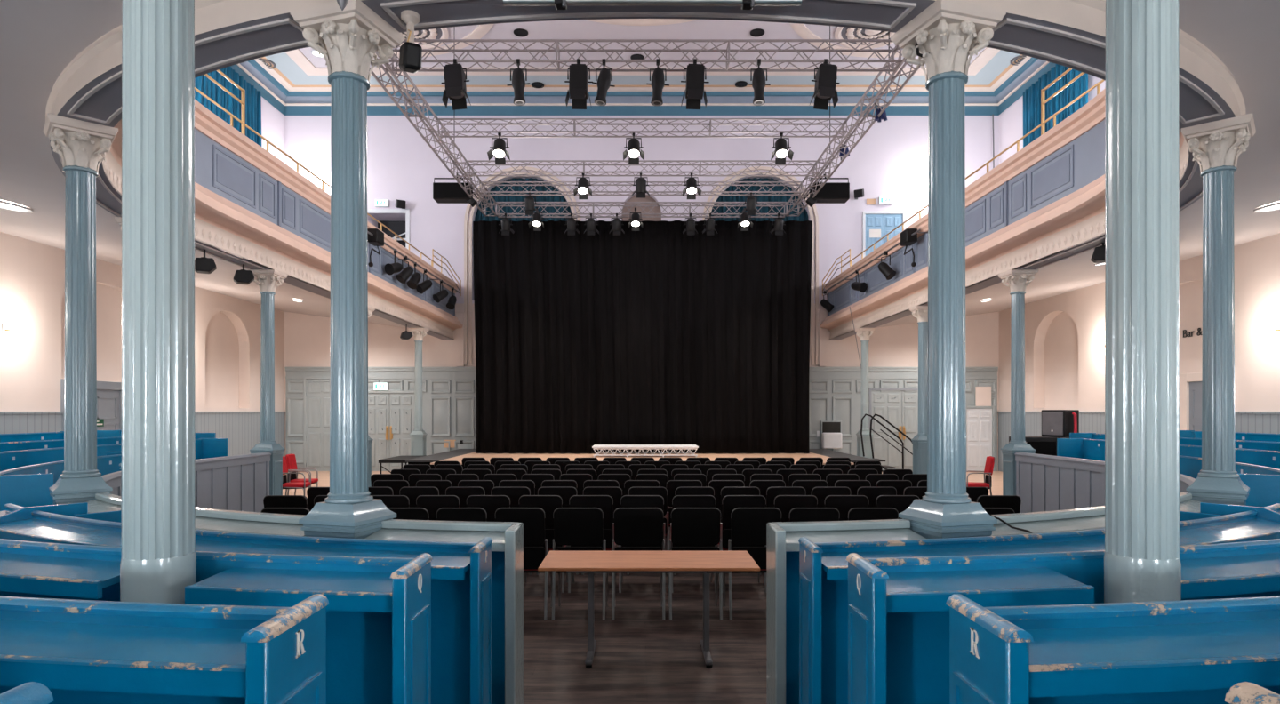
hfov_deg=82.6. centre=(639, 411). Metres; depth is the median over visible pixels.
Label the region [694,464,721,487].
chair
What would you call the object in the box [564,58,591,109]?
spotlight
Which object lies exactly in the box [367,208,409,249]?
trim opening
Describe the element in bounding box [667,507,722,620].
chair
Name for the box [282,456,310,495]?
chair
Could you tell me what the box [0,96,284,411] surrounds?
wall
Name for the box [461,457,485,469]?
chair
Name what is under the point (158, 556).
fluted column
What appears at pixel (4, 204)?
recessed light
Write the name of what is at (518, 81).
spotlight
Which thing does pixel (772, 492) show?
chair
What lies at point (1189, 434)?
pew
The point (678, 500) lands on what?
chair
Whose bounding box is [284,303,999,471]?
wall
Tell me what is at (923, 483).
chair
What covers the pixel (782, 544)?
partition
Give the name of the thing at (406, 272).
can
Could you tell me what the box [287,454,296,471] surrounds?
cushion
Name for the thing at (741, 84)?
recessed light
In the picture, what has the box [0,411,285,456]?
wall paneling
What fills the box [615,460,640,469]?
chair
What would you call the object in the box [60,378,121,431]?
door
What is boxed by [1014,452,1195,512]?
partition wall
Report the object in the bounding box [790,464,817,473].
chair
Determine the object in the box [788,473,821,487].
chair
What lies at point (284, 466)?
cushion
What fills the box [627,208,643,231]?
spotlight
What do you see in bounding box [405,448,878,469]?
floor
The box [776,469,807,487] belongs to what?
chair
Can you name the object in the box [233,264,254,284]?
loudspeaker
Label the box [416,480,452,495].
chair
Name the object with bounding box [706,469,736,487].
chair
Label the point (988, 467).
cushion
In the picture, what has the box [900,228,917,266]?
floodlight
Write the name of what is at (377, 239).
floodlight
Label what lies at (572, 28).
ceiling
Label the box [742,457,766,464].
chair
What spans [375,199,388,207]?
exit sign
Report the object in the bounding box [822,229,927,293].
bar
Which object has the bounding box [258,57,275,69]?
ceiling vent
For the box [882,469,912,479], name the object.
chair
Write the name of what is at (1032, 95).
window curtain
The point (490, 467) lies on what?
chair
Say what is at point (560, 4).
pipe
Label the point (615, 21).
trim
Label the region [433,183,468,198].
grille
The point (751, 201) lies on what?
spotlight
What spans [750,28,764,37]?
recessed light
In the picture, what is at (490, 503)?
chair
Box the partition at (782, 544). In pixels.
[766,492,1201,703]
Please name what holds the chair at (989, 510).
on the floor at (640, 657)
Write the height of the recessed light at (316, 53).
0.030 m
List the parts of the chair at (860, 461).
backrest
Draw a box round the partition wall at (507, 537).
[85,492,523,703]
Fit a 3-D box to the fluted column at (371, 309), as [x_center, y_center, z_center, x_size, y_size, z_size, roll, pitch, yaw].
[-5.925,-0.184,15.490,0.430,4.068,0.430,0,0,0]
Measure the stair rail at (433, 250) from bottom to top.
1.032 m
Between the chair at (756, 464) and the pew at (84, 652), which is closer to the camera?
the pew at (84, 652)
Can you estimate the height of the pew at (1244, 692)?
1.139 m
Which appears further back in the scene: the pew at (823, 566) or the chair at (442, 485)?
the chair at (442, 485)
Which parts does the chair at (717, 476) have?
backrest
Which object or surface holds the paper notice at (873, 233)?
attached to the door at (886, 221)
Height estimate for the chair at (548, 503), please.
1.000 m
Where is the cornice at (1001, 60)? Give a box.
[265,49,1020,85]
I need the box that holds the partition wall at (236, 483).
[101,452,271,512]
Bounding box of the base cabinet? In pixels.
[821,432,841,448]
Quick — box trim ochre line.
[261,54,1023,87]
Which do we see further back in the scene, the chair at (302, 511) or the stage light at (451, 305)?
the stage light at (451, 305)
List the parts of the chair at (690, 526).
leg, leg, backrest, leg, leg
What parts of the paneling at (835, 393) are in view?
raised panel, raised panel, raised panel, raised panel, raised panel, raised panel, raised panel, raised panel, cornice, raised panel, raised panel, raised panel, raised panel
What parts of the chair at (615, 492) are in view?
backrest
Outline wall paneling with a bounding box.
[284,367,476,469]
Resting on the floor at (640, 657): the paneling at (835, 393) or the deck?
the deck
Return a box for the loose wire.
[849,307,861,367]
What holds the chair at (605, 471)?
on the floor at (640, 657)
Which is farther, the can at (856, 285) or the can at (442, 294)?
the can at (442, 294)
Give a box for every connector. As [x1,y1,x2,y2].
[839,141,849,159]
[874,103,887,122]
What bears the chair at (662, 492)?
on the floor at (640, 657)
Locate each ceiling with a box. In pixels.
[0,0,1279,327]
[298,19,985,67]
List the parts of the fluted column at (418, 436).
pedestal moulding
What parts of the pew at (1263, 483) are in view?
panel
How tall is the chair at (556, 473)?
1.000 m
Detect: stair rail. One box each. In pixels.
[432,248,461,295]
[822,248,850,295]
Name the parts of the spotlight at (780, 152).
barn door, barn door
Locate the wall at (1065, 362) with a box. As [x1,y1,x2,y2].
[999,73,1279,430]
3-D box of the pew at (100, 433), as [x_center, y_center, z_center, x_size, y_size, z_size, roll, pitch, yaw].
[-8.975,0.945,12.700,0.660,1.270,1.200,0,0,0]
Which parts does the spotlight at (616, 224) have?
barn door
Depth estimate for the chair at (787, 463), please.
12.59 m
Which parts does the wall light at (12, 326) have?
plate, globe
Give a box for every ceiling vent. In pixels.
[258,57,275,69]
[1009,55,1025,65]
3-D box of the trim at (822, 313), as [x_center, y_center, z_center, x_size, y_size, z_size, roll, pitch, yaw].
[5.645,-2.275,22.515,0.280,1.750,0.170,0,0,0]
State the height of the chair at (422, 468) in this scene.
1.000 m
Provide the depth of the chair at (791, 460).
13.49 m
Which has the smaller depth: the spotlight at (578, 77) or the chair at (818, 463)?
the spotlight at (578, 77)
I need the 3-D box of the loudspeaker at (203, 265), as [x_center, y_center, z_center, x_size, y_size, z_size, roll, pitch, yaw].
[-5.971,-2.069,10.002,0.276,0.323,0.220,0,0,-29]
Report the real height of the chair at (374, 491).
1.000 m
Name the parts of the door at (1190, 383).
panel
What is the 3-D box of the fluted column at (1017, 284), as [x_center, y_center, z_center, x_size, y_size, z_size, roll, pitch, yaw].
[6.015,-0.184,11.600,0.430,4.068,0.430,0,0,0]
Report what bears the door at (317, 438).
in the wall at (307, 337)
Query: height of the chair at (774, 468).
1.000 m
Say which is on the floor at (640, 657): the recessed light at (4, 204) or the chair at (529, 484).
the chair at (529, 484)
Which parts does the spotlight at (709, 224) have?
barn door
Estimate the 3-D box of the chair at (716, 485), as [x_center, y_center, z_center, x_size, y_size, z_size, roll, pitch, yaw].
[1.076,1.352,9.294,0.474,1.000,0.512,0,0,1]
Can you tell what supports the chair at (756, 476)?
on the floor at (640, 657)
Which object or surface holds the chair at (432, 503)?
on the floor at (640, 657)
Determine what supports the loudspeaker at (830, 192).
hanging from the truss at (892, 78)
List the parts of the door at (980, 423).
panel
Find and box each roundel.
[400,27,448,48]
[834,26,895,48]
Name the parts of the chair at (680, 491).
backrest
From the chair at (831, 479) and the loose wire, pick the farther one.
the loose wire
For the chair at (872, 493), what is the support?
on the floor at (640, 657)
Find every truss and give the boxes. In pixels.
[368,46,497,216]
[386,39,902,71]
[437,118,847,137]
[466,160,817,175]
[480,181,802,195]
[496,201,787,217]
[592,444,698,456]
[785,25,922,216]
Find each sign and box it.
[96,419,103,426]
[373,382,388,390]
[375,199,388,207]
[879,196,892,204]
[1183,328,1201,337]
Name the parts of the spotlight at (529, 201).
barn door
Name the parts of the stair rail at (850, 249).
rail, rail, rail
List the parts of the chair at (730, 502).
leg, backrest, leg, leg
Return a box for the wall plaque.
[444,440,455,447]
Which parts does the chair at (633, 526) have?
leg, backrest, leg, leg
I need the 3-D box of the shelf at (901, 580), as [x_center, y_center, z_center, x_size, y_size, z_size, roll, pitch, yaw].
[1.033,0.536,2.270,0.667,0.042,0.196,0,0,-8]
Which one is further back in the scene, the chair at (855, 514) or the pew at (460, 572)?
the chair at (855, 514)
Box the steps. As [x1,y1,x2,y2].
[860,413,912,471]
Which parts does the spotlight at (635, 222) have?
barn door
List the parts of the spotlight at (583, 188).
barn door, barn door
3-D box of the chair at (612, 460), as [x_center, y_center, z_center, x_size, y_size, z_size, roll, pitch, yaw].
[-0.473,1.352,13.744,0.474,1.000,0.512,0,0,-1]
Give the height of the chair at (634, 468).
1.000 m
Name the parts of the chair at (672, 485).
backrest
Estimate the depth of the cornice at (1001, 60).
21.57 m
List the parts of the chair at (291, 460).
leg, armrest, seat, armrest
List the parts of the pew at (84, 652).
panel, panel moulding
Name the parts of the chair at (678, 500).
leg, backrest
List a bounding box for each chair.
[260,507,310,515]
[263,495,308,508]
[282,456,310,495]
[285,453,318,495]
[306,487,329,511]
[313,495,327,504]
[368,487,393,495]
[370,473,403,487]
[370,495,409,507]
[373,480,408,495]
[387,507,428,519]
[390,469,420,487]
[399,487,439,507]
[402,464,431,473]
[408,473,441,487]
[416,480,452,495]
[416,495,459,520]
[425,469,455,479]
[433,460,460,469]
[435,464,463,473]
[436,507,487,521]
[445,487,485,507]
[446,473,479,487]
[457,480,494,495]
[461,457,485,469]
[461,469,491,479]
[464,460,489,469]
[466,495,510,521]
[467,464,495,473]
[483,473,516,487]
[489,457,513,467]
[490,487,531,575]
[495,460,520,473]
[495,507,552,620]
[496,469,526,479]
[498,480,535,495]
[499,464,527,473]
[518,457,542,463]
[519,495,567,592]
[521,473,553,495]
[524,460,550,473]
[531,469,561,479]
[532,464,559,470]
[536,487,578,575]
[541,480,576,488]
[545,457,569,463]
[552,507,607,620]
[554,460,580,474]
[560,473,591,495]
[565,464,592,473]
[566,469,596,479]
[568,495,615,592]
[574,457,598,463]
[581,487,623,575]
[583,480,619,546]
[584,460,609,479]
[597,464,624,479]
[598,473,630,495]
[601,469,631,479]
[602,457,626,463]
[611,507,664,620]
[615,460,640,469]
[618,495,665,592]
[624,480,660,495]
[626,487,668,575]
[628,464,655,479]
[631,457,654,463]
[635,473,669,546]
[637,469,667,475]
[644,460,670,469]
[658,457,682,463]
[660,464,687,481]
[664,480,702,527]
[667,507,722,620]
[668,495,716,592]
[669,469,701,531]
[673,473,706,487]
[673,487,714,575]
[675,460,701,469]
[686,457,710,463]
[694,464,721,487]
[704,460,730,486]
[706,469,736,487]
[708,480,743,518]
[712,473,744,508]
[714,457,738,463]
[716,495,766,592]
[720,487,760,575]
[722,507,781,620]
[726,464,753,473]
[734,460,759,469]
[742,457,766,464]
[742,469,772,487]
[749,480,785,507]
[750,473,783,480]
[758,464,785,473]
[765,460,791,469]
[766,487,805,507]
[770,457,794,464]
[774,495,817,521]
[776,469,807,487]
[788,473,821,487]
[789,507,839,521]
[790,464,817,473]
[792,480,828,495]
[795,460,821,469]
[799,457,823,469]
[811,487,850,507]
[812,469,842,480]
[823,464,850,473]
[824,460,850,466]
[824,495,868,520]
[825,473,858,487]
[826,457,850,462]
[834,480,871,495]
[848,469,878,479]
[848,507,898,520]
[855,460,880,465]
[855,464,882,473]
[856,487,896,507]
[865,473,897,487]
[875,480,911,495]
[875,495,919,519]
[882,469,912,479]
[902,473,927,487]
[903,487,927,499]
[917,480,927,487]
[966,456,994,495]
[966,487,988,502]
[976,495,1021,513]
[983,507,1015,514]
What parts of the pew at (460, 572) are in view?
panel, panel moulding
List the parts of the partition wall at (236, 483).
cap rail, cap rail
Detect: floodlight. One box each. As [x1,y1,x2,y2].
[367,228,383,266]
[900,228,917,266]
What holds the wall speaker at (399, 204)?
attached to the wall at (891, 159)
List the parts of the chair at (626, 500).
leg, backrest, leg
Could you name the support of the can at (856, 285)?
hanging from the bar at (918, 230)
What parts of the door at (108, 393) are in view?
panel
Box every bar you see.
[367,231,460,293]
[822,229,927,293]
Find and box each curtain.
[194,66,262,146]
[472,220,812,453]
[474,177,571,221]
[711,177,808,221]
[1023,64,1087,147]
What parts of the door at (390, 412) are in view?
panel, handle, frame, handle, panel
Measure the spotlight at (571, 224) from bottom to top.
0.590 m
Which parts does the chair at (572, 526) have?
leg, leg, backrest, leg, leg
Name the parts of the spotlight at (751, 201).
barn door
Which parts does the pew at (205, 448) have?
panel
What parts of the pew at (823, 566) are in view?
panel moulding, panel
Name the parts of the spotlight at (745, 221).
barn door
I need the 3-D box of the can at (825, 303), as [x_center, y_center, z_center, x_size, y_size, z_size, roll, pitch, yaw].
[5.614,-3.307,21.883,0.422,0.651,0.257,0,0,25]
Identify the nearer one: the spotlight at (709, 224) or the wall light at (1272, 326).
the wall light at (1272, 326)
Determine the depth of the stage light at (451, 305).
21.19 m
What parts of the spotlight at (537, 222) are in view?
barn door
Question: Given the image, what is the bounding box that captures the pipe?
[503,0,801,9]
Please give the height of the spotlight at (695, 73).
0.667 m
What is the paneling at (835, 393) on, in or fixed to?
attached to the wall at (307, 337)
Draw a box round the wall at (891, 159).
[284,115,999,303]
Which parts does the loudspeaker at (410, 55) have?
stem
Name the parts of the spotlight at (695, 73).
barn door, barn door, barn door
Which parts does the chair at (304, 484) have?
leg, armrest, seat, armrest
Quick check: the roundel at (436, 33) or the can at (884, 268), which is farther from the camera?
the roundel at (436, 33)
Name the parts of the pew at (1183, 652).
panel moulding, panel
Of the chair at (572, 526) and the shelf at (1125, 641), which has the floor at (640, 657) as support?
the chair at (572, 526)
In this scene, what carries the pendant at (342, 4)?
hanging from the ceiling at (39, 39)
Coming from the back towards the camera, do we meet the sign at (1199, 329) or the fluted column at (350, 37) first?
the sign at (1199, 329)
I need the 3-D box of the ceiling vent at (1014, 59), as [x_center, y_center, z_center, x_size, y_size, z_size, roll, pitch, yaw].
[10.690,-9.835,20.386,0.600,0.030,0.600,0,0,0]
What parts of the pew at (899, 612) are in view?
panel moulding, panel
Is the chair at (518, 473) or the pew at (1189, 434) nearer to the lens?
the chair at (518, 473)
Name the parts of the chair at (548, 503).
leg, backrest, leg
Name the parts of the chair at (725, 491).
backrest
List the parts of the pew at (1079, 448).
panel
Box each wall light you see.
[1,321,18,334]
[1097,340,1104,346]
[1266,321,1279,334]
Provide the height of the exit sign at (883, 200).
0.240 m
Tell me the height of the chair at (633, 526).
1.000 m
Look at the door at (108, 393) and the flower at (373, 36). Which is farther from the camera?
the door at (108, 393)
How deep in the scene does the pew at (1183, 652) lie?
1.45 m
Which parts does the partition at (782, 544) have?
post, cap rail, cap rail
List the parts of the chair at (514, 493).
backrest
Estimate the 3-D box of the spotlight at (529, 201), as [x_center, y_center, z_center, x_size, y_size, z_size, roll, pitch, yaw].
[-2.639,-4.985,17.516,0.400,0.590,0.432,0,0,0]
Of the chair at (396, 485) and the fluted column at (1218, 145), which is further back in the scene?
the chair at (396, 485)
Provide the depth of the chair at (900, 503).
7.42 m
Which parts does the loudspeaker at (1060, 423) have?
handle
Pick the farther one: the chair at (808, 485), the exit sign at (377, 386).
the exit sign at (377, 386)
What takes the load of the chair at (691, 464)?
on the floor at (640, 657)
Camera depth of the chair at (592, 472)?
10.79 m
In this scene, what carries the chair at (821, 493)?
on the floor at (640, 657)
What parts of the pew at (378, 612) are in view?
panel, panel moulding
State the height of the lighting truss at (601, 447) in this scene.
0.275 m
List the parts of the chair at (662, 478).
backrest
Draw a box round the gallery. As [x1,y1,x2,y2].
[45,0,1245,339]
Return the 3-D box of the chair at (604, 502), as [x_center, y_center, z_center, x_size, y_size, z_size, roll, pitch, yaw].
[-0.498,1.352,7.664,0.474,1.000,0.512,0,0,0]
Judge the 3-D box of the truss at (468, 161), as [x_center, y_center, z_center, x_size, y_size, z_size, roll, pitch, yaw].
[0.045,-5.370,16.100,7.710,0.274,0.274,0,0,0]
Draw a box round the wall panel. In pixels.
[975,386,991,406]
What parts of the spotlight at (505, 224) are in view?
barn door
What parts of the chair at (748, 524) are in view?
leg, leg, backrest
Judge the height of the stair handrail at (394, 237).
0.436 m
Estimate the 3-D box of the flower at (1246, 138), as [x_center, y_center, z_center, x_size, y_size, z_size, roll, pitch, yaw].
[4.665,-2.120,5.607,0.048,0.085,0.092,0,0,42]
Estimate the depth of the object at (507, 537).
4.07 m
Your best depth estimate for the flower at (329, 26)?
3.99 m
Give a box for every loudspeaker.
[194,249,216,273]
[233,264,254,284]
[399,9,422,72]
[400,324,412,339]
[432,172,479,207]
[803,173,849,207]
[1041,409,1079,437]
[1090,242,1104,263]
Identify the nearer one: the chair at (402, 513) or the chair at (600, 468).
the chair at (402, 513)
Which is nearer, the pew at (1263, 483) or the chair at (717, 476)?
the pew at (1263, 483)
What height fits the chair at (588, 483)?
1.000 m
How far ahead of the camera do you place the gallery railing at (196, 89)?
11.98 m
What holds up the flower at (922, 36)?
on the fluted column at (948, 30)
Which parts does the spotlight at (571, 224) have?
barn door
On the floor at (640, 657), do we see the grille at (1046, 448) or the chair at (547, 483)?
the chair at (547, 483)
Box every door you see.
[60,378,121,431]
[303,376,329,471]
[368,390,414,471]
[862,211,905,257]
[868,387,918,471]
[966,405,995,471]
[1180,372,1201,431]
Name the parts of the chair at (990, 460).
armrest, seat, armrest, leg, backrest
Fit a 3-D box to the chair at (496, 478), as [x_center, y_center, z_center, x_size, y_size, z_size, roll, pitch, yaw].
[-1.911,1.352,10.194,0.474,1.000,0.512,0,0,0]
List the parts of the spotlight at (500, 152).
barn door, barn door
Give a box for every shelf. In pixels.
[0,510,470,572]
[0,552,120,588]
[0,618,250,664]
[85,499,305,535]
[191,567,391,592]
[364,528,504,551]
[785,528,925,551]
[821,511,1279,572]
[886,567,1087,592]
[990,499,1201,535]
[1024,618,1279,664]
[1180,552,1279,580]
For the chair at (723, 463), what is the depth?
12.59 m
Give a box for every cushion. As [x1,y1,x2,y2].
[282,456,287,474]
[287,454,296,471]
[984,456,992,474]
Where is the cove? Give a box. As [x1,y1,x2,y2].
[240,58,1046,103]
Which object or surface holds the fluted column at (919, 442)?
on the floor at (640, 657)
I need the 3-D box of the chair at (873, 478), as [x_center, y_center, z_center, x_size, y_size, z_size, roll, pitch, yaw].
[3.301,1.352,10.194,0.474,1.000,0.512,0,0,-1]
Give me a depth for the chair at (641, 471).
10.79 m
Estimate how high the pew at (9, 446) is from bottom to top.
1.280 m
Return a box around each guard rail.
[204,69,245,135]
[1040,67,1084,135]
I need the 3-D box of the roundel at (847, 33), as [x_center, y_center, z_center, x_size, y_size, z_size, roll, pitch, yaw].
[5.995,-9.798,18.750,1.900,0.120,1.900,0,0,0]
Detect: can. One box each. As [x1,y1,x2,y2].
[384,248,402,275]
[395,256,413,283]
[406,262,421,288]
[416,269,432,294]
[432,280,448,303]
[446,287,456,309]
[819,290,833,311]
[850,270,867,292]
[877,250,895,279]
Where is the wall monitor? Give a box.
[820,420,841,436]
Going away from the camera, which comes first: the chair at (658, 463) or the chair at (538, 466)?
the chair at (538, 466)
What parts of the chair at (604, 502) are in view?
leg, backrest, leg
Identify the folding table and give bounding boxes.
[537,551,759,668]
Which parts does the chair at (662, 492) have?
backrest, leg, leg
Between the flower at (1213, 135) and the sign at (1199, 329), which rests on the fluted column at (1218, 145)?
the flower at (1213, 135)
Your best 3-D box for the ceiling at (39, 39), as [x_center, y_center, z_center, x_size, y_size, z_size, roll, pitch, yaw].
[0.045,-2.775,9.700,22.160,0.650,25.800,0,0,0]
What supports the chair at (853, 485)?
on the floor at (640, 657)
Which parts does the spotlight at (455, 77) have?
barn door, barn door, barn door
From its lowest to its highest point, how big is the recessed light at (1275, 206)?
0.105 m
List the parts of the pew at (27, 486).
panel, panel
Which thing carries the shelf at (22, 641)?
attached to the pew at (84, 652)
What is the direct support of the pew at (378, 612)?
on the floor
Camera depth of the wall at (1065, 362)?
17.66 m
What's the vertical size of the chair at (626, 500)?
1.000 m
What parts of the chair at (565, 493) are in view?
backrest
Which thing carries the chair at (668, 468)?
on the floor at (640, 657)
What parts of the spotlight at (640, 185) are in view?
barn door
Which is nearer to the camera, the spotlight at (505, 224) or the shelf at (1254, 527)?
the shelf at (1254, 527)
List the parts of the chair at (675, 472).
backrest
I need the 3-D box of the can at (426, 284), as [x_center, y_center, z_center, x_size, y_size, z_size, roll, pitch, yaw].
[-5.500,-3.311,18.583,0.260,0.639,0.432,0,0,40]
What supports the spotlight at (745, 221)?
hanging from the truss at (784, 214)
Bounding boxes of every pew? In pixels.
[0,431,63,442]
[0,432,215,452]
[0,438,228,471]
[0,451,121,511]
[0,502,492,703]
[0,538,432,703]
[0,593,328,703]
[0,681,53,703]
[96,430,121,438]
[798,502,1279,703]
[846,538,1279,703]
[945,593,1279,703]
[1056,438,1279,469]
[1069,432,1279,451]
[1179,430,1194,438]
[1179,451,1279,507]
[1193,431,1279,441]
[1224,681,1279,703]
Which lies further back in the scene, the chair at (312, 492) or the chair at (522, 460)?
the chair at (522, 460)
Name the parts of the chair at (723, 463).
backrest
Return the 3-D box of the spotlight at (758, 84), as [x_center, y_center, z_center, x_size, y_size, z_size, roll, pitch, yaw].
[1.770,-4.903,10.853,0.273,0.674,0.234,0,0,-40]
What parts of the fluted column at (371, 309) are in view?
pedestal moulding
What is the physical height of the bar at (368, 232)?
0.040 m
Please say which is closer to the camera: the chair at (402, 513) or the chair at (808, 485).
the chair at (402, 513)
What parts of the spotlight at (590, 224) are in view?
barn door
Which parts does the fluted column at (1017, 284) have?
pedestal moulding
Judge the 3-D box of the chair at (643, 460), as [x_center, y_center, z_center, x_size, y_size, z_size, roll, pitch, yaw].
[0.044,1.352,13.744,0.474,1.000,0.512,0,0,-1]
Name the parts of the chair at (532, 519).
backrest, leg, leg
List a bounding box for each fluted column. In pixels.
[43,112,118,504]
[114,216,121,469]
[120,0,196,603]
[247,269,287,495]
[290,0,404,538]
[368,305,375,487]
[408,328,429,455]
[855,328,875,458]
[890,0,1006,538]
[909,305,927,473]
[998,269,1039,495]
[1104,0,1181,603]
[1181,112,1255,505]
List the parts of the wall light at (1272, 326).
globe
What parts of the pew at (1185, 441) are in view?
panel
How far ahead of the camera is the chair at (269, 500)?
7.42 m
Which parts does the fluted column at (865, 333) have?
pedestal moulding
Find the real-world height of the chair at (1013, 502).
1.000 m
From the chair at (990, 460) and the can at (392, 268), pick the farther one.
the can at (392, 268)
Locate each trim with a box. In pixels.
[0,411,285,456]
[229,62,1055,115]
[284,47,999,75]
[375,24,493,57]
[455,309,464,366]
[464,166,580,364]
[585,18,697,25]
[702,166,818,364]
[789,23,920,57]
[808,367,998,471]
[817,309,827,366]
[997,411,1279,471]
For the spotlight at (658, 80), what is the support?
hanging from the truss at (556, 49)
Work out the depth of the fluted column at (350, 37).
4.08 m
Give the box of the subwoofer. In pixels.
[1008,436,1057,455]
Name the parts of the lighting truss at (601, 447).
lattice frame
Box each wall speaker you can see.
[395,199,405,208]
[854,188,863,199]
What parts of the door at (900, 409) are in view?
panel, frame, handle, panel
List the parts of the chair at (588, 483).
backrest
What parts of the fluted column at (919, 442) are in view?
pedestal moulding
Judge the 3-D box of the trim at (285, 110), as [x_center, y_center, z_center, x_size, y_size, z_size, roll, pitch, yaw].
[0.045,-9.320,9.700,22.120,0.300,25.760,0,0,0]
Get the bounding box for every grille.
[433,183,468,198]
[814,183,849,198]
[1027,441,1055,455]
[1041,411,1063,435]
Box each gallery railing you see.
[194,87,440,267]
[841,79,1104,267]
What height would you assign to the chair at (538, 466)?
1.000 m
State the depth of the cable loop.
4.15 m
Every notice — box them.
[866,199,875,204]
[869,229,880,237]
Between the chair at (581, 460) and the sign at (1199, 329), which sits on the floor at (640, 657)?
the chair at (581, 460)
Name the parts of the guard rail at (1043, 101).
post, rail, rail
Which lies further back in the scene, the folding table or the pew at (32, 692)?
the folding table
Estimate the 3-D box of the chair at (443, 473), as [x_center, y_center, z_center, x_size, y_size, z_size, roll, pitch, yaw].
[-2.948,1.352,11.044,0.474,1.000,0.512,0,0,1]
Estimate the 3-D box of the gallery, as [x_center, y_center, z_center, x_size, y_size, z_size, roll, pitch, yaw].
[0.045,-3.072,13.182,12.370,1.735,18.875,0,0,0]
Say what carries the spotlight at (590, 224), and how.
hanging from the truss at (784, 214)
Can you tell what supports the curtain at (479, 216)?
hanging from the wall at (891, 159)
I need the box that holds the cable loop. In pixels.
[914,42,929,58]
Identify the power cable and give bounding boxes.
[989,514,1031,533]
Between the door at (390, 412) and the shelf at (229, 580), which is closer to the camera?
the shelf at (229, 580)
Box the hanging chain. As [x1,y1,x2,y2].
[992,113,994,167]
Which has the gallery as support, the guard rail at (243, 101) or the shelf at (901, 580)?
the guard rail at (243, 101)
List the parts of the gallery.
parapet panel, parapet panel, parapet panel, parapet panel, cornice, cap rail, parapet panel, parapet panel, parapet panel, parapet panel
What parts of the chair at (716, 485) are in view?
backrest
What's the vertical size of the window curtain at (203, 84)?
5.550 m
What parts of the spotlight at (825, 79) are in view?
barn door, barn door, barn door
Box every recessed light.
[0,200,32,212]
[311,49,327,57]
[513,28,527,37]
[531,81,543,87]
[630,54,644,59]
[735,80,747,87]
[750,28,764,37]
[1253,201,1279,212]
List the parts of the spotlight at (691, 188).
barn door, barn door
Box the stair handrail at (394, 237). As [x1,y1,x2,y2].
[392,232,405,239]
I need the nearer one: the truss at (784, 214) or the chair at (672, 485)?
the chair at (672, 485)
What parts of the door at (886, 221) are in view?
panel, panel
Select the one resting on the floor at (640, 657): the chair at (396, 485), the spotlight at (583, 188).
the chair at (396, 485)
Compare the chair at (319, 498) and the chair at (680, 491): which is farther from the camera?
the chair at (680, 491)
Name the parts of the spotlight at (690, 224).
barn door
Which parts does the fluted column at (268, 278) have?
pedestal moulding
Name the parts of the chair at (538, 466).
backrest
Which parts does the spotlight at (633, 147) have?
barn door, barn door, barn door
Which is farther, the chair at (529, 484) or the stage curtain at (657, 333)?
the stage curtain at (657, 333)
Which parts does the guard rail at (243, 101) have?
rail, rail, post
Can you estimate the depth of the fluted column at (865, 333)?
19.41 m
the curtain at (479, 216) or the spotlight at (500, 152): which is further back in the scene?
the curtain at (479, 216)
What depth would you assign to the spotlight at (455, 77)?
10.74 m
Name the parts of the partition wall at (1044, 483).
cap rail, cap rail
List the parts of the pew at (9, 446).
panel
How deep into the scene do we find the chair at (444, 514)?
6.45 m
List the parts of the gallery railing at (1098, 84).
post, post, post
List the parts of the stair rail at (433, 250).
post, rail, rail, rail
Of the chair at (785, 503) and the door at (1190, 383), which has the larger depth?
the door at (1190, 383)
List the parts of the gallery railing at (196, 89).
post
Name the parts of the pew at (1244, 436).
panel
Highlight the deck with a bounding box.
[378,456,423,473]
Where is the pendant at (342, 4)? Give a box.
[336,0,348,10]
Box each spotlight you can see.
[440,58,471,110]
[487,132,510,164]
[498,213,514,235]
[506,58,529,105]
[521,190,538,215]
[528,208,543,231]
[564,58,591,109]
[564,213,579,235]
[573,172,591,199]
[584,213,599,235]
[592,58,615,105]
[609,213,624,235]
[623,132,644,164]
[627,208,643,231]
[632,172,649,198]
[646,58,669,105]
[680,58,709,109]
[682,172,701,199]
[682,213,697,235]
[702,213,717,235]
[737,208,753,231]
[742,190,759,215]
[747,58,770,105]
[769,213,785,235]
[770,132,793,164]
[809,58,839,110]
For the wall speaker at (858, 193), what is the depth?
22.20 m
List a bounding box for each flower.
[48,131,55,142]
[75,130,90,141]
[318,39,327,49]
[320,18,336,34]
[367,29,380,45]
[915,29,928,45]
[959,18,975,34]
[969,39,976,48]
[1208,130,1223,141]
[1243,131,1250,142]
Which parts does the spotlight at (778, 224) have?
barn door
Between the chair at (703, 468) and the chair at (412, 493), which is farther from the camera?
the chair at (703, 468)
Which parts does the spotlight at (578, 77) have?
barn door, barn door, barn door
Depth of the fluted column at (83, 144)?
5.64 m
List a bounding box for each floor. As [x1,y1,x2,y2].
[282,471,1002,703]
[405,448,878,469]

